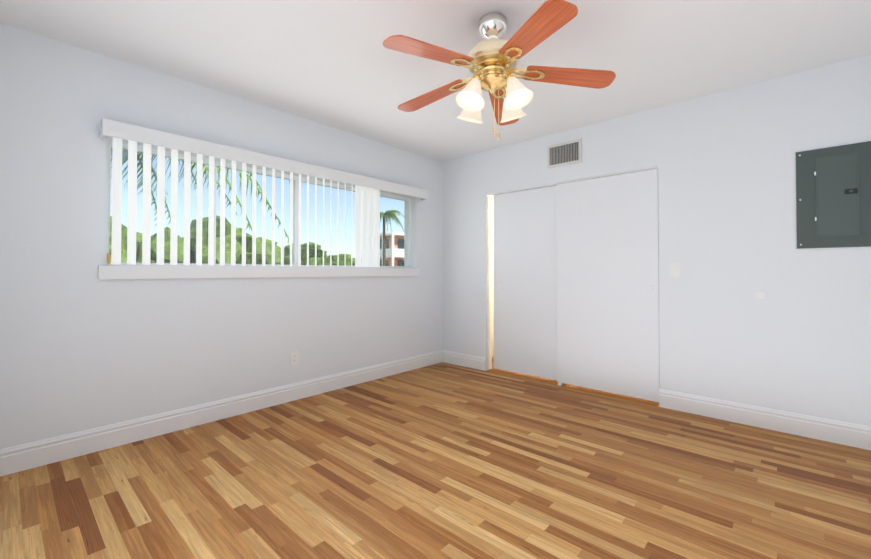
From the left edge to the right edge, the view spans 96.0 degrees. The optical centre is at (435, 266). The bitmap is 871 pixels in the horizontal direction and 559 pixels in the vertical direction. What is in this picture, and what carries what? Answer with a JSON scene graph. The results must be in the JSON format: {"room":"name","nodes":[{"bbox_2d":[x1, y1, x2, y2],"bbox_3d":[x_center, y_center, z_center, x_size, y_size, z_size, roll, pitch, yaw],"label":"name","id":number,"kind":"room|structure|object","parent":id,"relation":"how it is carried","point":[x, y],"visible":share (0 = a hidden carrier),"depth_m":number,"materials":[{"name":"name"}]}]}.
{"room":"empty bedroom","nodes":[
{"label":"empty bedroom","id":0,"kind":"room"},
{"bbox_2d":[0,23,442,448],"bbox_3d":[-1.018,-0.076,3.720,0.200,2.440,4.900,-1,-1,42],"label":"wall","id":1,"kind":"structure","parent":0,"point":[82,347],"depth_m":2.57,"materials":[{"name":"white paint"}]},
{"bbox_2d":[0,350,442,476],"bbox_3d":[-1.180,1.069,3.365,0.017,0.141,3.780,-1,-1,42],"label":"baseboard","id":2,"kind":"structure","parent":1,"relation":"attached to","point":[22,457],"depth_m":2.71,"materials":[{"name":"white wood"}]},
{"bbox_2d":[104,140,410,267],"bbox_3d":[-1.213,-0.389,3.517,0.040,0.820,2.730,-1,-1,42],"label":"window","id":3,"kind":"structure","parent":1,"relation":"in","point":[295,227],"depth_m":3.24,"materials":[{"name":"silver metal"}]},
{"bbox_2d":[98,266,419,279],"bbox_3d":[-1.159,0.052,3.461,0.107,0.087,2.790,-1,-1,42],"label":"window sill","id":4,"kind":"structure","parent":1,"relation":"attached to","point":[148,272],"depth_m":2.98,"materials":[{"name":"white"}]},
{"bbox_2d":[100,118,427,199],"bbox_3d":[-1.081,-0.826,3.432,0.108,0.102,2.836,-1,-1,42],"label":"valance","id":5,"kind":"object","parent":1,"relation":"attached to","point":[120,130],"visible":1,"depth_m":2.93,"materials":[{"name":"white"}]},
{"bbox_2d":[107,137,379,266],"bbox_3d":[-1.086,-0.428,3.422,0.068,0.855,2.760,-1,-1,42],"label":"window blind slats","id":6,"kind":"object","parent":5,"relation":"hanging from","point":[367,223],"visible":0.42,"depth_m":2.80,"materials":[{"name":"white plastic"}]},
{"bbox_2d":[291,351,298,365],"bbox_3d":[-1.203,0.785,3.350,0.008,0.115,0.070,-1,-1,42],"label":"electrical outlet plate","id":7,"kind":"object","parent":1,"relation":"attached to","point":[294,357],"visible":1,"depth_m":3.35,"materials":[{"name":"white plastic"}]},
{"bbox_2d":[0,357,870,558],"bbox_3d":[0.550,1.175,2.277,4.440,0.100,4.900,-1,-1,42],"label":"floor","id":8,"kind":"structure","parent":0,"point":[442,460],"depth_m":2.01,"materials":[{"name":"brown wood"}]},
{"bbox_2d":[0,0,870,161],"bbox_3d":[0.550,-1.365,2.310,4.440,0.100,4.900,-1,-1,42],"label":"ceiling","id":9,"kind":"structure","parent":0,"point":[337,64],"depth_m":2.37,"materials":[{"name":"white paint"}]},
{"bbox_2d":[383,0,615,139],"bbox_3d":[0.269,-0.995,2.106,1.214,0.645,1.233,-1,-1,42],"label":"fan","id":10,"kind":"object","parent":9,"relation":"hanging from","point":[490,62],"visible":1,"depth_m":2.02,"materials":[{"name":"brown wood"}]},
{"bbox_2d":[492,196,493,356],"bbox_3d":[0.553,-0.060,4.927,0.100,2.440,0.600,-1,-1,42],"label":"wall","id":11,"kind":"structure","parent":0,"point":[492,278],"depth_m":5.06,"materials":[{"name":"white paint"}]},
{"bbox_2d":[443,54,870,426],"bbox_3d":[1.621,-0.079,3.469,4.040,2.440,0.120,-1,-1,42],"label":"wall","id":12,"kind":"structure","parent":0,"point":[797,340],"depth_m":2.88,"materials":[{"name":"white paint"}]},
{"bbox_2d":[443,350,485,370],"bbox_3d":[0.323,1.084,4.543,0.625,0.141,0.017,-1,-1,42],"label":"baseboard","id":13,"kind":"structure","parent":12,"relation":"attached to","point":[467,360],"depth_m":4.52,"materials":[{"name":"white wood"}]},
{"bbox_2d":[493,186,556,379],"bbox_3d":[0.959,0.164,4.091,0.820,1.920,0.038,-1,-1,42],"label":"closet door","id":14,"kind":"structure","parent":12,"relation":"in","point":[525,281],"depth_m":4.08,"materials":[{"name":"white wood"}]},
{"bbox_2d":[547,138,581,168],"bbox_3d":[1.227,-1.076,3.749,0.340,0.220,0.016,-1,-1,42],"label":"air vent","id":15,"kind":"object","parent":12,"relation":"in","point":[565,153],"visible":1,"depth_m":3.74,"materials":[{"name":"silver metal"}]},
{"bbox_2d":[486,166,657,195],"bbox_3d":[1.230,-0.808,3.830,1.706,0.011,0.098,-1,-1,42],"label":"rail","id":16,"kind":"object","parent":12,"relation":"attached to","point":[524,189],"visible":0.64,"depth_m":3.80,"materials":[{"name":"white"}]},
{"bbox_2d":[556,168,659,401],"bbox_3d":[1.514,0.156,3.523,0.883,1.920,0.038,-1,-1,42],"label":"closet door","id":17,"kind":"structure","parent":12,"relation":"in","point":[607,283],"depth_m":3.47,"materials":[{"name":"white wood"}]},
{"bbox_2d":[670,262,679,276],"bbox_3d":[1.905,0.026,3.119,0.070,0.115,0.014,-1,-1,42],"label":"switch plate","id":18,"kind":"object","parent":12,"relation":"attached to","point":[674,269],"visible":1,"depth_m":3.12,"materials":[{"name":"white plastic"}]},
{"bbox_2d":[755,291,766,299],"bbox_3d":[2.295,0.206,2.766,0.064,0.064,0.007,-1,-1,42],"label":"cap","id":19,"kind":"object","parent":12,"relation":"attached to","point":[760,295],"visible":1,"depth_m":2.76,"materials":[{"name":"white plastic"}]},
{"bbox_2d":[659,389,870,449],"bbox_3d":[2.444,1.059,2.613,1.690,0.141,0.017,-1,-1,42],"label":"baseboard","id":20,"kind":"structure","parent":12,"relation":"attached to","point":[841,432],"depth_m":2.71,"materials":[{"name":"white wood"}]},
{"bbox_2d":[796,141,870,248],"bbox_3d":[2.569,-0.447,2.511,0.380,0.650,0.029,-1,-1,42],"label":"wall-mounted panel","id":21,"kind":"object","parent":12,"relation":"attached to","point":[833,197],"visible":1,"depth_m":2.52,"materials":[{"name":"grey metal"}]},
{"label":"outside","id":22,"kind":"structure","parent":0,"visible":0},
{"bbox_3d":[-44.220,4.989,60.199,139.790,0.200,210.000,-1,-1,42],"label":"ground","id":23,"kind":"structure","parent":22,"visible":0},
{"bbox_2d":[110,148,289,243],"bbox_3d":[-5.378,0.554,5.291,6.427,7.266,6.748,-1,-1,42],"label":"palm tree","id":24,"kind":"object","parent":23,"relation":"on","point":[193,164],"depth_m":7.25,"materials":[{"name":"green plant"}]},
{"bbox_2d":[109,210,403,265],"bbox_3d":[-14.495,-1.115,26.482,28.150,11.163,43.046,-1,-1,42],"label":"trees","id":25,"kind":"object","parent":23,"relation":"on","point":[180,251],"depth_m":17.78,"materials":[{"name":"green plant"}]},
{"bbox_2d":[361,231,403,265],"bbox_3d":[0.604,0.020,68.290,9.900,9.950,30.400,-1,-1,42],"label":"building","id":26,"kind":"structure","parent":23,"relation":"on","point":[394,251],"depth_m":57.55,"materials":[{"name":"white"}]}
]}

